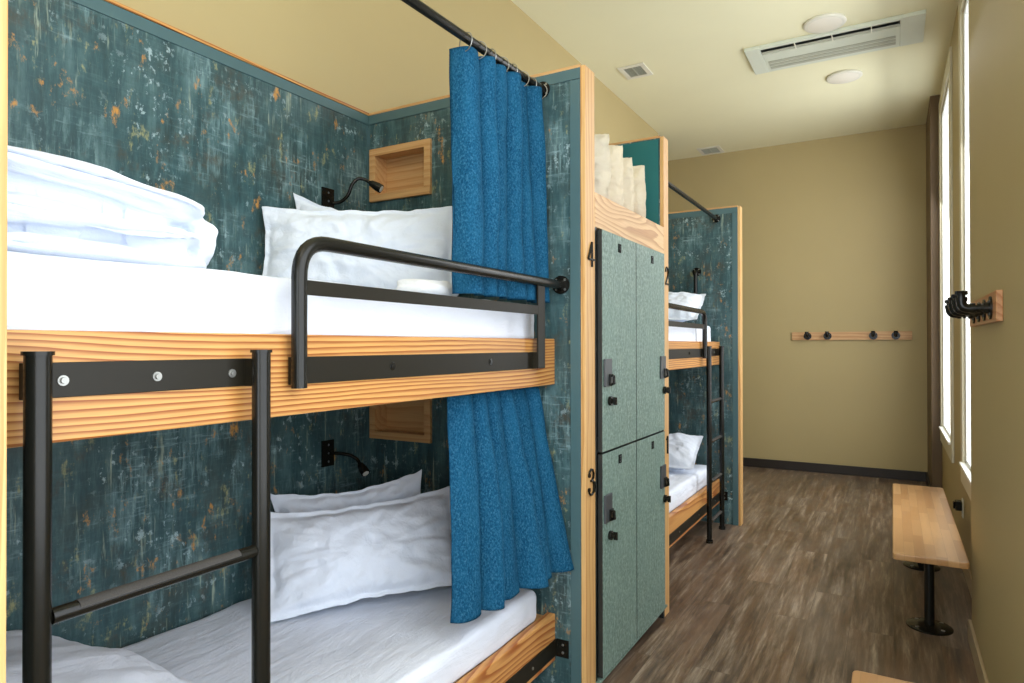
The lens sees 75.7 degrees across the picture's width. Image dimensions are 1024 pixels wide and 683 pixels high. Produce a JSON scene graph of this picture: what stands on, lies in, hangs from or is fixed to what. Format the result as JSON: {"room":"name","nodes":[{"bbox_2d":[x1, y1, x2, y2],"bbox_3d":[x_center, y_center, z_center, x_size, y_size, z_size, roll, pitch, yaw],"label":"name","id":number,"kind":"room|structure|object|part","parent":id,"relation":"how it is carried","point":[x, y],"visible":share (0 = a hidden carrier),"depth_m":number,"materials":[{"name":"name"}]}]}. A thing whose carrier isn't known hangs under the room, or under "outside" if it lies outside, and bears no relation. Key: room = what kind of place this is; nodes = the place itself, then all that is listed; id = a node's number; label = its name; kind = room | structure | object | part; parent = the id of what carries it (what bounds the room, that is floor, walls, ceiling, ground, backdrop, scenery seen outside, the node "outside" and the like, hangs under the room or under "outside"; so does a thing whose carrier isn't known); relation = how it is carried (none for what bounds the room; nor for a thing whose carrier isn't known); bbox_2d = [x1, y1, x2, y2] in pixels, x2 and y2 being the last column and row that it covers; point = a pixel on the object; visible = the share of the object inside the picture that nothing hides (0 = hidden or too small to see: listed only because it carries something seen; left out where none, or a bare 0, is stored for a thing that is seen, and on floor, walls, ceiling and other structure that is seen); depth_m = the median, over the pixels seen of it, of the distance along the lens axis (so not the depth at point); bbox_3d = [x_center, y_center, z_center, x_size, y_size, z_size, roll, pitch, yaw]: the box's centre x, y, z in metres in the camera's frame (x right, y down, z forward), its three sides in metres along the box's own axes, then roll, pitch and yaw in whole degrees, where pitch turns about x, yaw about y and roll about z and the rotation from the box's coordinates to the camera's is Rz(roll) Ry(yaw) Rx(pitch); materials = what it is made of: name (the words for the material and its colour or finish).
{"room":"dormitory","nodes":[
{"label":"dormitory","id":0,"kind":"room"},
{"bbox_2d":[114,0,657,143],"bbox_3d":[-0.646,-0.406,4.044,0.850,3.660,9.554,0,0,30],"label":"wall","id":1,"kind":"structure","parent":0,"point":[370,56],"depth_m":3.16,"materials":[{"name":"beige paint"}]},
{"bbox_2d":[511,0,958,160],"bbox_3d":[0.609,-2.292,3.328,3.855,0.100,9.754,0,0,30],"label":"ceiling","id":2,"kind":"structure","parent":0,"point":[703,90],"depth_m":5.38,"materials":[{"name":"beige paint"}]},
{"bbox_2d":[617,62,652,79],"bbox_3d":[1.017,-2.225,5.429,0.220,0.010,0.260,0,0,30],"label":"ceiling vent","id":3,"kind":"object","parent":2,"relation":"in","point":[638,70],"visible":1,"depth_m":5.42,"materials":[{"name":"white plastic"}]},
{"bbox_2d":[624,66,646,76],"bbox_3d":[1.017,-2.224,5.429,0.144,0.006,0.184,0,0,30],"label":"grille","id":4,"kind":"object","parent":3,"relation":"attached to","point":[633,71],"depth_m":5.43,"materials":[{"name":"white metal"}]},
{"bbox_2d":[697,145,723,154],"bbox_3d":[2.303,-2.214,7.642,0.255,0.010,0.280,0,0,30],"label":"ceiling vent","id":5,"kind":"object","parent":2,"relation":"in","point":[713,149],"visible":1,"depth_m":7.63,"materials":[{"name":"white plastic"}]},
{"bbox_2d":[701,147,719,153],"bbox_3d":[2.303,-2.213,7.642,0.179,0.006,0.204,0,0,30],"label":"grille","id":6,"kind":"object","parent":5,"relation":"attached to","point":[712,150],"depth_m":7.64,"materials":[{"name":"white metal"}]},
{"bbox_2d":[803,12,846,33],"bbox_3d":[2.190,-2.225,4.615,0.276,0.022,0.276,0,0,30],"label":"recessed light","id":7,"kind":"object","parent":2,"relation":"in","point":[826,22],"visible":1,"depth_m":4.59,"materials":[{"name":"white plastic"}]},
{"bbox_2d":[807,17,841,31],"bbox_3d":[2.190,-2.215,4.615,0.222,0.003,0.222,0,0,30],"label":"diffuser","id":8,"kind":"object","parent":7,"relation":"attached to","point":[814,24],"depth_m":4.60,"materials":[{"name":"white plastic"}]},
{"bbox_2d":[744,9,925,74],"bbox_3d":[2.401,-2.219,4.943,1.177,0.032,0.493,0,0,30],"label":"air conditioner","id":9,"kind":"object","parent":2,"relation":"attached to","point":[908,28],"visible":1,"depth_m":4.89,"materials":[{"name":"grey plastic"}]},
{"bbox_2d":[768,36,895,68],"bbox_3d":[2.435,-2.206,5.046,0.870,0.003,0.156,0,0,30],"label":"grille","id":10,"kind":"object","parent":9,"relation":"attached to","point":[885,41],"depth_m":5.03,"materials":[{"name":"white metal"}]},
{"bbox_2d":[826,69,862,83],"bbox_3d":[2.790,-2.220,5.536,0.276,0.022,0.276,0,0,30],"label":"recessed light","id":11,"kind":"object","parent":2,"relation":"in","point":[848,75],"visible":1,"depth_m":5.50,"materials":[{"name":"white plastic"}]},
{"bbox_2d":[829,73,858,82],"bbox_3d":[2.790,-2.211,5.536,0.222,0.003,0.222,0,0,30],"label":"diffuser","id":12,"kind":"object","parent":11,"relation":"attached to","point":[834,77],"depth_m":5.52,"materials":[{"name":"white plastic"}]},
{"bbox_2d":[602,466,978,682],"bbox_3d":[0.614,1.458,3.307,3.855,0.080,9.754,0,0,30],"label":"floor","id":13,"kind":"structure","parent":0,"point":[810,587],"depth_m":3.58,"materials":[{"name":"brown wood"}]},
{"bbox_2d":[0,0,595,682],"bbox_3d":[-0.678,0.169,1.987,1.145,2.486,2.086,0,0,30],"label":"bunk bed","id":14,"kind":"object","parent":13,"relation":"on","point":[140,472],"visible":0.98,"depth_m":2.16,"materials":[{"name":"teal laminate"}]},
{"bbox_3d":[-0.701,0.166,0.845,0.020,2.480,0.085,0,0,30],"label":"edge post","id":15,"kind":"part","parent":14,"relation":"part of","materials":[{"name":"brown wood"}]},
{"bbox_3d":[-1.162,0.178,2.260,0.034,2.474,1.906,0,0,30],"label":"panel","id":16,"kind":"part","parent":14,"relation":"part of","materials":[{"name":"teal laminate"}]},
{"bbox_3d":[-1.145,0.179,2.251,0.004,2.472,1.906,0,0,30],"label":"trim","id":17,"kind":"part","parent":14,"relation":"part of","materials":[{"name":"wood"}]},
{"bbox_2d":[7,251,533,338],"bbox_3d":[-0.759,-0.069,1.991,0.942,0.163,1.817,0,0,30],"label":"mattress","id":18,"kind":"object","parent":14,"relation":"on","point":[45,292],"visible":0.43,"depth_m":1.29,"materials":[{"name":"white fabric"}]},
{"bbox_2d":[7,145,217,268],"bbox_3d":[-1.107,-0.264,1.484,0.782,0.233,0.612,0,0,30],"label":"duvet","id":19,"kind":"object","parent":18,"relation":"on","point":[61,206],"visible":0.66,"depth_m":1.29,"materials":[{"name":"white fabric"}]},
{"bbox_2d":[293,193,337,210],"bbox_3d":[-0.545,-0.367,2.615,0.722,0.460,0.107,0,0,0],"label":"pillow","id":20,"kind":"object","parent":18,"relation":"on","point":[302,203],"visible":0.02,"depth_m":2.63,"materials":[{"name":"white fabric"}]},
{"bbox_2d":[262,206,451,289],"bbox_3d":[-0.581,-0.334,2.495,0.758,0.370,0.138,0,0,-1],"label":"pillow","id":21,"kind":"object","parent":18,"relation":"on","point":[428,232],"visible":0.69,"depth_m":2.47,"materials":[{"name":"white fabric"}]},
{"bbox_2d":[396,279,458,296],"bbox_3d":[-0.279,-0.178,2.199,0.160,0.061,0.221,0,0,30],"label":"folded towel","id":22,"kind":"object","parent":18,"relation":"on","point":[414,285],"visible":0.6,"depth_m":2.11,"materials":[{"name":"white fabric"}]},
{"bbox_2d":[122,586,535,682],"bbox_3d":[-0.753,1.016,1.988,0.935,0.129,1.830,0,0,30],"label":"mattress","id":23,"kind":"object","parent":14,"relation":"on","point":[406,637],"visible":0.52,"depth_m":2.11,"materials":[{"name":"white fabric"}]},
{"bbox_2d":[6,630,194,682],"bbox_3d":[-1.092,0.842,1.509,0.796,0.217,0.677,0,0,30],"label":"duvet","id":24,"kind":"object","parent":23,"relation":"on","point":[72,661],"visible":0.83,"depth_m":1.63,"materials":[{"name":"white fabric"}]},
{"bbox_2d":[271,469,421,512],"bbox_3d":[-0.622,0.744,2.585,0.631,0.432,0.129,0,0,-17],"label":"pillow","id":25,"kind":"object","parent":23,"relation":"on","point":[407,486],"visible":0.22,"depth_m":2.60,"materials":[{"name":"white fabric"}]},
{"bbox_2d":[271,486,451,621],"bbox_3d":[-0.531,0.765,2.426,0.746,0.374,0.208,0,0,-21],"label":"pillow","id":26,"kind":"object","parent":23,"relation":"on","point":[323,559],"visible":0.91,"depth_m":2.37,"materials":[{"name":"white fabric"}]},
{"bbox_2d":[321,439,369,476],"bbox_3d":[-0.712,0.503,2.844,0.206,0.154,0.068,0,0,4],"label":"reading lamp","id":27,"kind":"object","parent":14,"relation":"attached to","point":[327,446],"visible":1,"depth_m":2.84,"materials":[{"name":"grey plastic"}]},
{"bbox_3d":[-0.795,0.482,2.847,0.010,0.112,0.068,0,0,30],"label":"wall plate","id":28,"kind":"part","parent":27,"relation":"part of","materials":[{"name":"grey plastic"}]},
{"bbox_2d":[321,177,383,207],"bbox_3d":[-0.690,-0.634,2.866,0.262,0.165,0.059,0,0,-6],"label":"reading lamp","id":29,"kind":"object","parent":14,"relation":"attached to","point":[327,195],"visible":0.92,"depth_m":2.86,"materials":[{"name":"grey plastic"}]},
{"bbox_3d":[-0.797,-0.608,2.853,0.010,0.112,0.068,0,0,30],"label":"wall plate","id":30,"kind":"part","parent":29,"relation":"part of","materials":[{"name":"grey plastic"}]},
{"bbox_3d":[-0.188,0.067,1.948,0.024,0.061,1.182,0,0,30],"label":"mounting plate","id":31,"kind":"part","parent":14,"relation":"part of","materials":[{"name":"black metal"}]},
{"bbox_3d":[-0.142,-0.068,1.998,0.034,0.345,1.323,0,0,30],"label":"guard rail","id":32,"kind":"part","parent":14,"relation":"part of","materials":[{"name":"black metal"}]},
{"bbox_3d":[-0.202,0.180,2.804,1.076,2.472,0.004,0,0,30],"label":"panel trim","id":33,"kind":"part","parent":14,"relation":"part of","materials":[{"name":"brown wood"}]},
{"bbox_3d":[-0.179,0.180,2.848,1.080,2.474,0.095,0,0,30],"label":"panel","id":34,"kind":"part","parent":14,"relation":"part of","materials":[{"name":"teal laminate"}]},
{"bbox_2d":[401,0,549,97],"bbox_3d":[-0.352,-0.982,1.798,0.064,0.106,1.898,0,0,30],"label":"curtain rod","id":35,"kind":"object","parent":14,"relation":"attached to","point":[418,5],"visible":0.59,"depth_m":2.13,"materials":[{"name":"metal"}]},
{"bbox_2d":[449,32,549,302],"bbox_3d":[-0.026,-0.585,2.357,0.138,0.866,0.569,0,0,30],"label":"curtain","id":36,"kind":"object","parent":35,"relation":"hanging from","point":[498,147],"visible":0.93,"depth_m":2.23,"materials":[{"name":"fabric"}]},
{"bbox_2d":[447,386,573,623],"bbox_3d":[-0.014,0.529,2.321,0.206,0.708,0.622,0,0,32],"label":"curtain","id":37,"kind":"object","parent":14,"relation":"hanging from","point":[508,531],"visible":1,"depth_m":2.27,"materials":[{"name":"blue fabric"}]},
{"bbox_3d":[0.297,0.174,2.573,0.020,2.480,0.095,0,0,30],"label":"edge post","id":38,"kind":"part","parent":14,"relation":"part of","materials":[{"name":"brown wood"}]},
{"bbox_2d":[595,139,670,682],"bbox_3d":[0.113,0.186,3.260,1.134,2.466,0.909,0,0,30],"label":"tall cabinet","id":39,"kind":"object","parent":13,"relation":"on","point":[631,371],"visible":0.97,"depth_m":2.90,"materials":[{"name":"green laminate"}]},
{"bbox_2d":[594,134,610,199],"bbox_3d":[0.271,-0.747,2.945,0.351,0.336,0.166,0,-1,27],"label":"canvas bag","id":40,"kind":"object","parent":39,"relation":"on","point":[602,152],"visible":0.13,"depth_m":2.86,"materials":[{"name":"beige fabric"}]},
{"bbox_3d":[0.387,0.126,2.660,0.009,0.112,0.076,0,0,30],"label":"latch plate","id":41,"kind":"part","parent":39,"relation":"part of","materials":[{"name":"grey plastic"}]},
{"bbox_3d":[0.388,0.672,2.657,0.009,0.112,0.076,0,0,30],"label":"latch plate","id":42,"kind":"part","parent":39,"relation":"part of","materials":[{"name":"grey plastic"}]},
{"bbox_3d":[0.409,0.702,2.664,0.024,0.050,0.034,0,0,30],"label":"latch handle","id":43,"kind":"part","parent":39,"relation":"part of","materials":[{"name":"black metal"}]},
{"bbox_3d":[0.411,0.242,2.676,0.034,0.038,0.038,0,0,30],"label":"lock knob","id":44,"kind":"part","parent":39,"relation":"part of","materials":[{"name":"black metal"}]},
{"bbox_3d":[0.409,0.156,2.667,0.024,0.050,0.034,0,0,30],"label":"latch handle","id":45,"kind":"part","parent":39,"relation":"part of","materials":[{"name":"black metal"}]},
{"bbox_3d":[0.412,0.788,2.673,0.034,0.038,0.038,0,0,30],"label":"lock knob","id":46,"kind":"part","parent":39,"relation":"part of","materials":[{"name":"black metal"}]},
{"bbox_2d":[609,145,623,205],"bbox_3d":[0.355,-0.743,3.091,0.352,0.333,0.104,0,0,29],"label":"canvas bag","id":47,"kind":"object","parent":39,"relation":"on","point":[616,187],"visible":0.15,"depth_m":3.01,"materials":[{"name":"beige fabric"}]},
{"bbox_3d":[0.450,-0.002,2.800,0.020,0.889,0.399,0,0,30],"label":"locker door","id":48,"kind":"part","parent":39,"relation":"part of","materials":[{"name":"grey laminate"}]},
{"bbox_3d":[0.451,0.894,2.795,0.020,0.887,0.399,0,0,30],"label":"locker door","id":49,"kind":"part","parent":39,"relation":"part of","materials":[{"name":"grey laminate"}]},
{"bbox_2d":[623,157,633,210],"bbox_3d":[0.426,-0.731,3.213,0.352,0.307,0.122,0,1,31],"label":"canvas bag","id":50,"kind":"object","parent":39,"relation":"on","point":[628,181],"visible":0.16,"depth_m":3.13,"materials":[{"name":"beige fabric"}]},
{"bbox_3d":[0.547,1.353,3.003,0.054,0.010,0.907,0,0,30],"label":"rail","id":51,"kind":"part","parent":39,"relation":"part of","materials":[{"name":"green laminate"}]},
{"bbox_3d":[0.303,-0.817,3.676,1.055,0.458,0.005,0,0,30],"label":"shelf panel","id":52,"kind":"part","parent":39,"relation":"part of","materials":[{"name":"teal wood"}]},
{"bbox_2d":[633,165,645,217],"bbox_3d":[0.518,-0.732,3.374,0.352,0.312,0.143,0,1,33],"label":"canvas bag","id":53,"kind":"object","parent":39,"relation":"on","point":[638,171],"visible":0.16,"depth_m":3.28,"materials":[{"name":"beige fabric"}]},
{"bbox_3d":[0.660,0.896,3.156,0.020,0.887,0.422,0,0,30],"label":"locker door","id":54,"kind":"part","parent":39,"relation":"part of","materials":[{"name":"grey laminate"}]},
{"bbox_3d":[0.659,0.000,3.161,0.020,0.889,0.422,0,0,30],"label":"locker door","id":55,"kind":"part","parent":39,"relation":"part of","materials":[{"name":"grey laminate"}]},
{"bbox_3d":[0.757,0.675,3.296,0.009,0.112,0.076,0,0,30],"label":"latch plate","id":56,"kind":"part","parent":39,"relation":"part of","materials":[{"name":"grey plastic"}]},
{"bbox_3d":[0.756,0.129,3.300,0.009,0.112,0.076,0,0,30],"label":"latch plate","id":57,"kind":"part","parent":39,"relation":"part of","materials":[{"name":"grey plastic"}]},
{"bbox_3d":[0.778,0.159,3.307,0.024,0.050,0.034,0,0,30],"label":"latch handle","id":58,"kind":"part","parent":39,"relation":"part of","materials":[{"name":"black metal"}]},
{"bbox_3d":[0.781,0.791,3.312,0.034,0.038,0.038,0,0,30],"label":"lock knob","id":59,"kind":"part","parent":39,"relation":"part of","materials":[{"name":"black metal"}]},
{"bbox_3d":[0.778,0.705,3.303,0.024,0.050,0.034,0,0,30],"label":"latch handle","id":60,"kind":"part","parent":39,"relation":"part of","materials":[{"name":"black metal"}]},
{"bbox_3d":[0.780,0.245,3.315,0.034,0.038,0.038,0,0,30],"label":"lock knob","id":61,"kind":"part","parent":39,"relation":"part of","materials":[{"name":"black metal"}]},
{"bbox_2d":[609,136,742,615],"bbox_3d":[0.811,0.182,4.568,1.143,2.486,2.055,0,0,30],"label":"bunk bed","id":62,"kind":"object","parent":13,"relation":"on","point":[702,255],"visible":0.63,"depth_m":5.15,"materials":[{"name":"teal laminate"}]},
{"bbox_3d":[0.320,0.184,3.712,1.080,2.474,0.080,0,0,30],"label":"panel","id":63,"kind":"part","parent":62,"relation":"part of","materials":[{"name":"teal laminate"}]},
{"bbox_3d":[0.796,0.179,3.437,0.020,2.480,0.080,0,0,30],"label":"edge post","id":64,"kind":"part","parent":62,"relation":"part of","materials":[{"name":"brown wood"}]},
{"bbox_3d":[1.061,0.078,4.168,0.024,0.061,1.182,0,0,30],"label":"mounting plate","id":65,"kind":"part","parent":62,"relation":"part of","materials":[{"name":"black metal"}]},
{"bbox_3d":[1.045,-0.058,4.110,0.034,0.345,1.312,0,0,30],"label":"guard rail","id":66,"kind":"part","parent":62,"relation":"part of","materials":[{"name":"black metal"}]},
{"bbox_2d":[669,464,706,512],"bbox_3d":[0.717,1.020,4.562,0.906,0.145,1.779,0,0,30],"label":"mattress","id":67,"kind":"object","parent":62,"relation":"on","point":[684,483],"visible":0.07,"depth_m":4.61,"materials":[{"name":"white fabric"}]},
{"bbox_2d":[669,433,702,469],"bbox_3d":[1.047,0.827,5.035,0.738,0.260,0.422,0,0,26],"label":"pillow","id":68,"kind":"object","parent":67,"relation":"on","point":[683,448],"visible":0.33,"depth_m":4.83,"materials":[{"name":"white fabric"}]},
{"bbox_2d":[669,321,710,341],"bbox_3d":[0.721,-0.057,4.574,0.904,0.165,1.792,0,0,30],"label":"mattress","id":69,"kind":"object","parent":62,"relation":"on","point":[675,333],"visible":0.07,"depth_m":4.50,"materials":[{"name":"white fabric"}]},
{"bbox_2d":[668,292,705,321],"bbox_3d":[1.099,-0.258,5.132,0.740,0.260,0.391,0,0,26],"label":"pillow","id":70,"kind":"object","parent":69,"relation":"on","point":[680,298],"visible":0.31,"depth_m":4.95,"materials":[{"name":"white fabric"}]},
{"bbox_2d":[668,181,719,222],"bbox_3d":[1.141,-0.975,4.384,0.064,0.067,1.887,0,0,30],"label":"curtain rod","id":71,"kind":"object","parent":62,"relation":"attached to","point":[715,218],"visible":0.54,"depth_m":4.58,"materials":[{"name":"metal"}]},
{"bbox_3d":[1.288,0.193,5.385,1.076,2.472,0.004,0,0,30],"label":"panel trim","id":72,"kind":"part","parent":62,"relation":"part of","materials":[{"name":"wood"}]},
{"bbox_3d":[1.307,0.192,5.422,1.080,2.474,0.080,0,0,30],"label":"panel","id":73,"kind":"part","parent":62,"relation":"part of","materials":[{"name":"teal laminate"}]},
{"bbox_3d":[1.784,0.187,5.147,0.020,2.480,0.080,0,0,30],"label":"edge post","id":74,"kind":"part","parent":62,"relation":"part of","materials":[{"name":"brown wood"}]},
{"bbox_2d":[851,671,912,682],"bbox_3d":[0.706,1.184,1.114,0.311,0.442,1.745,0,0,30],"label":"bench","id":75,"kind":"object","parent":13,"relation":"on","point":[857,676],"visible":1,"depth_m":1.89,"materials":[{"name":"brown wood"}]},
{"bbox_2d":[893,484,969,635],"bbox_3d":[2.318,1.197,3.719,0.294,0.442,1.770,0,0,30],"label":"bench","id":76,"kind":"object","parent":13,"relation":"on","point":[926,536],"visible":1,"depth_m":3.29,"materials":[{"name":"brown wood"}]},
{"bbox_3d":[2.584,1.214,4.160,0.200,0.414,0.200,0,0,30],"label":"leg","id":77,"kind":"part","parent":76,"relation":"part of","materials":[{"name":"metal"}]},
{"bbox_3d":[2.069,1.209,3.268,0.200,0.414,0.200,0,0,30],"label":"leg","id":78,"kind":"part","parent":76,"relation":"part of","materials":[{"name":"metal"}]},
{"bbox_3d":[2.318,0.990,3.720,0.294,0.028,1.770,0,0,30],"label":"seat","id":79,"kind":"part","parent":76,"relation":"part of","materials":[{"name":"brown wood"}]},
{"bbox_2d":[668,124,927,471],"bbox_3d":[2.922,-0.391,7.569,3.605,3.660,0.120,0,0,30],"label":"wall","id":80,"kind":"structure","parent":0,"point":[834,228],"depth_m":7.18,"materials":[{"name":"beige paint"}]},
{"bbox_2d":[743,457,925,481],"bbox_3d":[2.850,1.389,7.524,3.208,0.100,0.014,0,0,30],"label":"baseboard","id":81,"kind":"structure","parent":80,"relation":"attached to","point":[751,462],"depth_m":7.13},
{"bbox_2d":[792,331,911,339],"bbox_3d":[3.601,-0.063,7.032,1.148,0.092,0.127,0,0,30],"label":"coat rack","id":82,"kind":"object","parent":80,"relation":"attached to","point":[873,335],"visible":1,"depth_m":7.04,"materials":[{"name":"brown wood"}]},
{"bbox_2d":[926,95,942,487],"bbox_3d":[4.057,-0.399,6.341,0.080,3.660,0.870,0,0,30],"label":"wall","id":83,"kind":"structure","parent":0,"point":[934,444],"depth_m":5.97,"materials":[{"name":"brown paint"}]},
{"bbox_2d":[941,0,971,572],"bbox_3d":[1.973,-0.418,2.531,0.120,3.660,9.554,0,0,30],"label":"wall","id":84,"kind":"structure","parent":0,"point":[953,487],"depth_m":4.54,"materials":[{"name":"beige paint"}]},
{"bbox_2d":[939,46,953,462],"bbox_3d":[3.544,-0.629,5.356,0.082,3.030,1.335,0,0,30],"label":"window","id":85,"kind":"structure","parent":84,"relation":"in","point":[946,427],"depth_m":5.79,"materials":[{"name":"glass"}]},
{"bbox_3d":[3.525,0.759,5.360,0.032,0.018,1.135,0,0,30],"label":"sill","id":86,"kind":"part","parent":85,"relation":"part of","materials":[{"name":"white paint"}]},
{"bbox_3d":[3.559,-0.629,5.347,0.049,2.790,1.095,0,0,30],"label":"frame","id":87,"kind":"part","parent":85,"relation":"part of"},
{"bbox_2d":[926,472,971,597],"bbox_3d":[3.228,1.373,4.903,0.094,0.100,4.146,0,0,30],"label":"baseboard","id":88,"kind":"structure","parent":84,"relation":"attached to","point":[967,572],"depth_m":3.82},
{"bbox_2d":[962,498,963,517],"bbox_3d":[2.867,1.060,4.194,0.007,0.116,0.070,0,0,30],"label":"wall outlet","id":89,"kind":"object","parent":84,"relation":"attached to","point":[962,498],"visible":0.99,"depth_m":4.17,"materials":[{"name":"white plastic"}]},
{"bbox_2d":[953,500,961,510],"bbox_3d":[2.844,1.045,4.207,0.046,0.060,0.060,0,0,30],"label":"power adapter","id":90,"kind":"object","parent":89,"relation":"attached to","point":[957,504],"visible":1,"depth_m":4.18,"materials":[{"name":"black plastic"}]},
{"bbox_2d":[958,0,970,499],"bbox_3d":[2.526,-0.638,3.591,0.082,3.030,1.300,0,0,30],"label":"window","id":91,"kind":"structure","parent":84,"relation":"in","point":[963,16],"depth_m":4.03,"materials":[{"name":"glass"}]},
{"bbox_3d":[2.506,0.750,3.595,0.032,0.018,1.100,0,0,30],"label":"sill","id":92,"kind":"part","parent":91,"relation":"part of","materials":[{"name":"white paint"}]},
{"bbox_3d":[2.540,-0.638,3.583,0.049,2.790,1.060,0,0,30],"label":"frame","id":93,"kind":"part","parent":91,"relation":"part of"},
{"bbox_2d":[968,0,1023,682],"bbox_3d":[1.761,-0.419,2.350,0.066,3.660,1.728,0,0,30],"label":"wall pier","id":94,"kind":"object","parent":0,"point":[996,27],"visible":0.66,"depth_m":2.29,"materials":[{"name":"beige paint"}]},
{"bbox_2d":[944,290,1002,326],"bbox_3d":[1.786,-0.122,2.584,0.125,0.112,0.860,0,0,30],"label":"coat rack","id":95,"kind":"object","parent":94,"relation":"attached to","point":[988,309],"visible":1,"depth_m":2.32,"materials":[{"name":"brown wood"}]},
{"bbox_2d":[968,619,988,682],"bbox_3d":[1.758,1.361,2.345,0.081,0.100,1.752,0,0,30],"label":"baseboard","id":96,"kind":"object","parent":94,"relation":"attached to","point":[976,654],"visible":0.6,"depth_m":2.81,"materials":[{"name":"beige paint"}]}
]}

